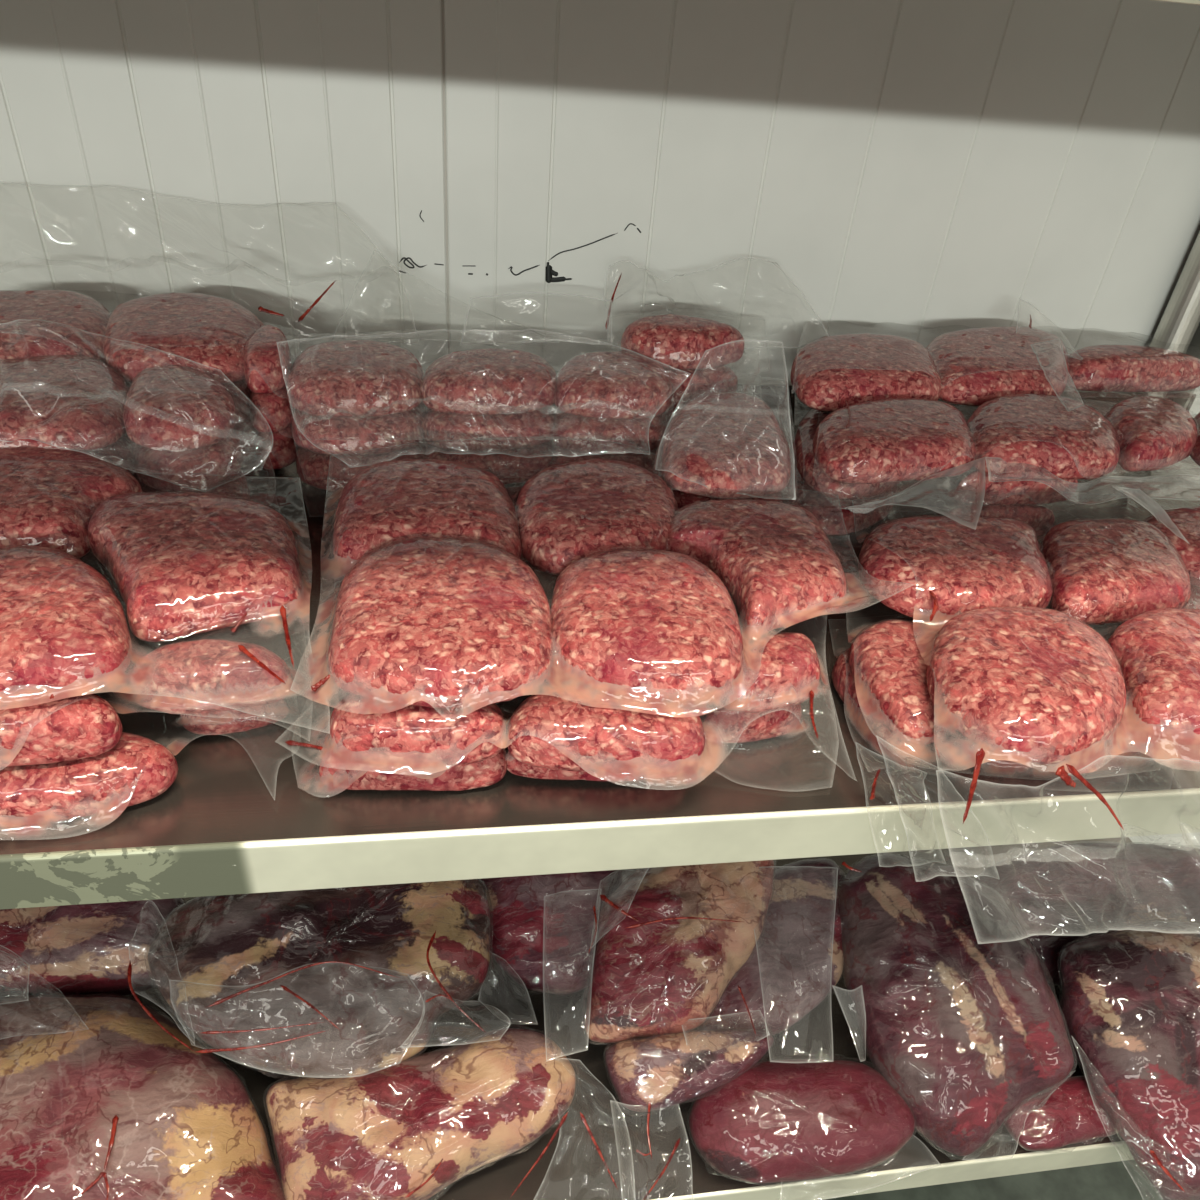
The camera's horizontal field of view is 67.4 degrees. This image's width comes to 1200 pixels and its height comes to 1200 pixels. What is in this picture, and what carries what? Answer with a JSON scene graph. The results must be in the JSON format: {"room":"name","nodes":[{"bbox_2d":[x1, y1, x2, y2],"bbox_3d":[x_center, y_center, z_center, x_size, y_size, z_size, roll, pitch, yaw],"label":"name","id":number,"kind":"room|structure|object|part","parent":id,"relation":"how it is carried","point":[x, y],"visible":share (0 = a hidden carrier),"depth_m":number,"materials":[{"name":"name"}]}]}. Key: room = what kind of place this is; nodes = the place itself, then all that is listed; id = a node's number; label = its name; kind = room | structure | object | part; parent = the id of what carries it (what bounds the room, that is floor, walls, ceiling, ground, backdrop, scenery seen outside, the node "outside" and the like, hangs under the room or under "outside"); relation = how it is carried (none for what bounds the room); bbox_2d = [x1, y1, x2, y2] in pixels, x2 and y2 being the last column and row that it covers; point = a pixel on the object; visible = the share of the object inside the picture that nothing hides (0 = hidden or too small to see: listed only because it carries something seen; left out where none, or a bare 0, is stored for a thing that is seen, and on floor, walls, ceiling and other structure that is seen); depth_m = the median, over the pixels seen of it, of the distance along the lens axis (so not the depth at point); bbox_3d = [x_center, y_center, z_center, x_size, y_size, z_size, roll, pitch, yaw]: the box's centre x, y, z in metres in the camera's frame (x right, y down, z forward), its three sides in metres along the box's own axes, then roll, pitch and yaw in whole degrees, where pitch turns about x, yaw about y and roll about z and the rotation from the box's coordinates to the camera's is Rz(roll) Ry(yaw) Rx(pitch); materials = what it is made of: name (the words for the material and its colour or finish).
{"room":"meat cold room","nodes":[
{"label":"meat cold room","id":0,"kind":"room"},
{"bbox_2d":[0,0,1199,848],"bbox_3d":[0.078,-0.395,1.054,3.900,2.300,0.051,-1,35,-9],"label":"wall","id":1,"kind":"structure","parent":0,"point":[904,168],"depth_m":0.96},
{"bbox_3d":[-1.010,-0.377,0.879,1.696,2.300,0.051,-1,35,-9],"label":"panel","id":2,"kind":"part","parent":1,"relation":"part of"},
{"bbox_3d":[0.916,-0.408,1.188,2.202,2.300,0.051,-1,35,-9],"label":"panel","id":3,"kind":"part","parent":1,"relation":"part of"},
{"bbox_2d":[822,1160,1162,1199],"bbox_3d":[0.060,1.877,-0.184,6.000,0.001,4.800,-1,35,-9],"label":"floor","id":4,"kind":"structure","parent":0,"point":[1120,1180],"depth_m":1.34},
{"bbox_2d":[0,0,1199,1199],"bbox_3d":[-0.110,-0.098,0.779,1.934,2.100,0.676,-1,35,-9],"label":"storage rack","id":5,"kind":"object","parent":4,"relation":"on","point":[239,814],"visible":0.17,"depth_m":0.60,"materials":[{"name":"metal"}]},
{"bbox_2d":[0,898,186,1000],"bbox_3d":[-0.559,0.363,0.932,0.271,0.136,0.168,-1,35,-9],"label":"pack","id":6,"kind":"object","parent":5,"relation":"on","point":[65,950],"visible":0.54,"depth_m":0.90},
{"bbox_2d":[0,993,284,1199],"bbox_3d":[-0.456,0.461,0.828,0.344,0.188,0.271,-3,36,-12],"label":"pack","id":7,"kind":"object","parent":5,"relation":"on","point":[98,1101],"visible":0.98,"depth_m":0.80},
{"bbox_2d":[127,879,493,1078],"bbox_3d":[-0.278,0.379,0.901,0.360,0.142,0.236,-3,36,-12],"label":"pack","id":8,"kind":"object","parent":7,"relation":"on","point":[329,983],"visible":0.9,"depth_m":0.87},
{"bbox_2d":[0,699,296,834],"bbox_3d":[-0.354,0.054,0.582,0.320,0.036,0.233,-1,35,-9],"label":"pack","id":9,"kind":"object","parent":5,"relation":"on","point":[138,769],"visible":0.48,"depth_m":0.51},
{"bbox_2d":[0,639,305,767],"bbox_3d":[-0.359,0.009,0.586,0.351,0.037,0.268,-1,35,-9],"label":"pack","id":10,"kind":"object","parent":9,"relation":"on","point":[186,677],"visible":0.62,"depth_m":0.53},
{"bbox_2d":[0,446,311,709],"bbox_3d":[-0.348,-0.057,0.626,0.292,0.042,0.514,-17,41,-29],"label":"pack","id":11,"kind":"object","parent":10,"relation":"on","point":[188,563],"visible":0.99,"depth_m":0.56},
{"bbox_2d":[133,469,250,499],"bbox_3d":[-0.478,-0.127,0.799,0.409,0.039,0.285,-1,35,-9],"label":"pack","id":12,"kind":"object","parent":5,"relation":"on","point":[237,487],"visible":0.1,"depth_m":0.76},
{"bbox_2d":[90,429,261,491],"bbox_3d":[-0.476,-0.157,0.778,0.409,0.039,0.285,-1,35,-9],"label":"pack","id":13,"kind":"object","parent":12,"relation":"on","point":[206,467],"visible":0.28,"depth_m":0.72},
{"bbox_2d":[0,321,266,451],"bbox_3d":[-0.467,-0.206,0.742,0.408,0.115,0.284,-1,35,-9],"label":"pack","id":14,"kind":"object","parent":13,"relation":"on","point":[79,402],"visible":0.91,"depth_m":0.70},
{"bbox_2d":[234,418,298,468],"bbox_3d":[-0.509,-0.207,0.890,0.456,0.041,0.288,-1,35,-9],"label":"pack","id":15,"kind":"object","parent":5,"relation":"on","point":[280,449],"visible":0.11,"depth_m":0.82},
{"bbox_2d":[126,379,294,432],"bbox_3d":[-0.505,-0.236,0.867,0.456,0.041,0.288,-1,35,-9],"label":"pack","id":16,"kind":"object","parent":15,"relation":"on","point":[273,412],"visible":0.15,"depth_m":0.80},
{"bbox_2d":[0,204,541,393],"bbox_3d":[-0.386,-0.293,0.849,0.687,0.134,0.288,-1,35,-9],"label":"pack","id":17,"kind":"object","parent":16,"relation":"on","point":[219,338],"visible":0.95,"depth_m":0.79},
{"bbox_2d":[266,1023,617,1199],"bbox_3d":[-0.144,0.508,0.849,0.343,0.132,0.176,-1,35,-9],"label":"pack","id":18,"kind":"object","parent":5,"relation":"on","point":[411,1128],"visible":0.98,"depth_m":0.82},
{"bbox_2d":[296,438,661,490],"bbox_3d":[-0.111,-0.172,0.912,0.417,0.039,0.291,-1,35,-9],"label":"pack","id":19,"kind":"object","parent":5,"relation":"on","point":[511,466],"visible":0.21,"depth_m":0.84},
{"bbox_2d":[292,401,667,455],"bbox_3d":[-0.108,-0.201,0.891,0.417,0.039,0.291,-1,35,-9],"label":"pack","id":20,"kind":"object","parent":19,"relation":"on","point":[385,434],"visible":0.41,"depth_m":0.82},
{"bbox_2d":[287,330,675,424],"bbox_3d":[-0.097,-0.236,0.827,0.420,0.099,0.357,-1,35,-9],"label":"pack","id":21,"kind":"object","parent":20,"relation":"on","point":[355,378],"visible":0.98,"depth_m":0.81},
{"bbox_2d":[304,704,806,790],"bbox_3d":[-0.015,0.061,0.620,0.374,0.035,0.177,-1,35,-9],"label":"pack","id":22,"kind":"object","parent":5,"relation":"on","point":[730,726],"visible":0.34,"depth_m":0.56},
{"bbox_2d":[285,632,826,781],"bbox_3d":[-0.008,0.028,0.611,0.390,0.039,0.244,-1,35,-9],"label":"pack","id":23,"kind":"object","parent":22,"relation":"on","point":[556,731],"visible":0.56,"depth_m":0.52},
{"bbox_2d":[309,458,864,716],"bbox_3d":[0.008,-0.053,0.669,0.439,0.041,0.394,-1,35,-9],"label":"pack","id":24,"kind":"object","parent":23,"relation":"on","point":[438,605],"visible":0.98,"depth_m":0.58},
{"bbox_2d":[661,378,790,498],"bbox_3d":[0.123,-0.201,0.806,0.124,0.117,0.306,8,35,3],"label":"pack","id":25,"kind":"object","parent":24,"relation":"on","point":[724,445],"visible":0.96,"depth_m":0.74},
{"bbox_2d":[478,869,634,996],"bbox_3d":[-0.047,0.373,1.001,0.203,0.132,0.212,-1,35,-9],"label":"pack","id":26,"kind":"object","parent":5,"relation":"on","point":[542,935],"visible":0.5,"depth_m":0.98},
{"bbox_2d":[0,384,1199,854],"bbox_3d":[-0.117,-0.059,0.788,1.920,0.030,0.642,-1,35,-9],"label":"shelf","id":27,"kind":"object","parent":5,"relation":"attached to","point":[245,792],"depth_m":0.58,"materials":[{"name":"metal"}]},
{"bbox_2d":[115,837,1132,1199],"bbox_3d":[-0.161,0.394,1.105,1.920,0.030,0.642,-1,35,-9],"label":"shelf","id":28,"kind":"object","parent":5,"relation":"attached to","point":[571,1167],"depth_m":0.94,"materials":[{"name":"metal"}]},
{"bbox_2d":[663,408,680,443],"bbox_3d":[0.086,-0.222,0.995,0.175,0.041,0.249,8,35,3],"label":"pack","id":29,"kind":"object","parent":5,"relation":"on","point":[670,413],"visible":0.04,"depth_m":0.92},
{"bbox_2d":[621,350,745,408],"bbox_3d":[0.090,-0.255,0.972,0.175,0.041,0.249,8,35,3],"label":"pack","id":30,"kind":"object","parent":29,"relation":"on","point":[688,385],"visible":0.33,"depth_m":0.91},
{"bbox_2d":[605,262,775,369],"bbox_3d":[0.059,-0.292,0.912,0.364,0.082,0.205,-17,41,-29],"label":"pack","id":31,"kind":"object","parent":30,"relation":"on","point":[676,342],"visible":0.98,"depth_m":0.89},
{"bbox_2d":[603,1028,773,1199],"bbox_3d":[0.061,0.494,0.897,0.142,0.106,0.234,25,39,25],"label":"pack","id":32,"kind":"object","parent":5,"relation":"on","point":[656,1072],"visible":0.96,"depth_m":0.88},
{"bbox_2d":[697,857,845,1036],"bbox_3d":[0.195,0.395,0.981,0.150,0.154,0.295,17,37,16],"label":"pack","id":33,"kind":"object","parent":32,"relation":"on","point":[798,959],"visible":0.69,"depth_m":0.97},
{"bbox_2d":[581,860,774,1042],"bbox_3d":[0.066,0.368,0.964,0.306,0.158,0.182,-7,37,-18],"label":"pack","id":34,"kind":"object","parent":33,"relation":"on","point":[672,939],"visible":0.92,"depth_m":0.92},
{"bbox_2d":[689,1055,916,1186],"bbox_3d":[0.214,0.522,0.905,0.254,0.092,0.122,-3,36,-12],"label":"pack","id":35,"kind":"object","parent":5,"relation":"on","point":[784,1120],"visible":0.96,"depth_m":0.87},
{"bbox_2d":[839,854,1073,1159],"bbox_3d":[0.369,0.428,0.976,0.254,0.173,0.293,-1,35,-9],"label":"pack","id":36,"kind":"object","parent":5,"relation":"on","point":[955,1007],"visible":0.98,"depth_m":0.93},
{"bbox_2d":[782,452,1199,608],"bbox_3d":[0.490,-0.106,0.924,0.602,0.036,0.452,10,35,6],"label":"pack","id":37,"kind":"object","parent":5,"relation":"on","point":[834,520],"visible":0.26,"depth_m":0.85},
{"bbox_2d":[793,409,1199,587],"bbox_3d":[0.495,-0.137,0.891,0.602,0.036,0.452,10,35,6],"label":"pack","id":38,"kind":"object","parent":37,"relation":"on","point":[1015,491],"visible":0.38,"depth_m":0.82},
{"bbox_2d":[813,393,1199,542],"bbox_3d":[0.506,-0.152,0.847,0.691,0.041,0.382,-1,35,-9],"label":"pack","id":39,"kind":"object","parent":38,"relation":"on","point":[1020,436],"visible":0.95,"depth_m":0.79},
{"bbox_2d":[790,315,1199,411],"bbox_3d":[0.479,-0.281,0.998,0.619,0.059,0.386,-1,35,-9],"label":"pack","id":40,"kind":"object","parent":39,"relation":"on","point":[973,366],"visible":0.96,"depth_m":0.92},
{"bbox_2d":[832,648,1150,826],"bbox_3d":[0.332,0.068,0.670,0.403,0.105,0.221,-1,35,-9],"label":"pack","id":41,"kind":"object","parent":5,"relation":"on","point":[871,726],"visible":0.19,"depth_m":0.61},
{"bbox_2d":[848,619,1145,867],"bbox_3d":[0.344,0.056,0.670,0.424,0.124,0.275,-1,35,-9],"label":"pack","id":42,"kind":"object","parent":41,"relation":"on","point":[888,668],"visible":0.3,"depth_m":0.60},
{"bbox_2d":[856,515,1199,925],"bbox_3d":[0.374,0.044,0.682,0.433,0.149,0.404,-1,35,-9],"label":"pack","id":43,"kind":"object","parent":42,"relation":"on","point":[1024,681],"visible":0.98,"depth_m":0.60},
{"bbox_2d":[1003,1076,1117,1151],"bbox_3d":[0.498,0.545,0.961,0.151,0.056,0.071,-3,36,-12],"label":"pack","id":44,"kind":"object","parent":5,"relation":"on","point":[1071,1114],"visible":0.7,"depth_m":0.94},
{"bbox_2d":[974,841,1199,985],"bbox_3d":[0.652,0.392,1.111,0.450,0.122,0.180,3,35,-4],"label":"pack","id":45,"kind":"object","parent":5,"relation":"on","point":[1162,882],"visible":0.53,"depth_m":1.09},
{"bbox_2d":[1057,919,1199,1199],"bbox_3d":[0.651,0.494,0.966,0.302,0.173,0.275,-1,35,-9],"label":"pack","id":46,"kind":"object","parent":5,"relation":"on","point":[1130,1001],"visible":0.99,"depth_m":0.94},
{"bbox_3d":[0.116,-0.112,0.872,0.194,0.037,0.286,-1,35,-9],"label":"pack","id":47,"kind":"object","parent":5,"relation":"on","visible":0},
{"bbox_2d":[660,472,782,508],"bbox_3d":[0.117,-0.141,0.852,0.124,0.037,0.299,8,35,3],"label":"pack","id":48,"kind":"object","parent":47,"relation":"on","point":[683,499],"visible":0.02,"depth_m":0.75}
]}

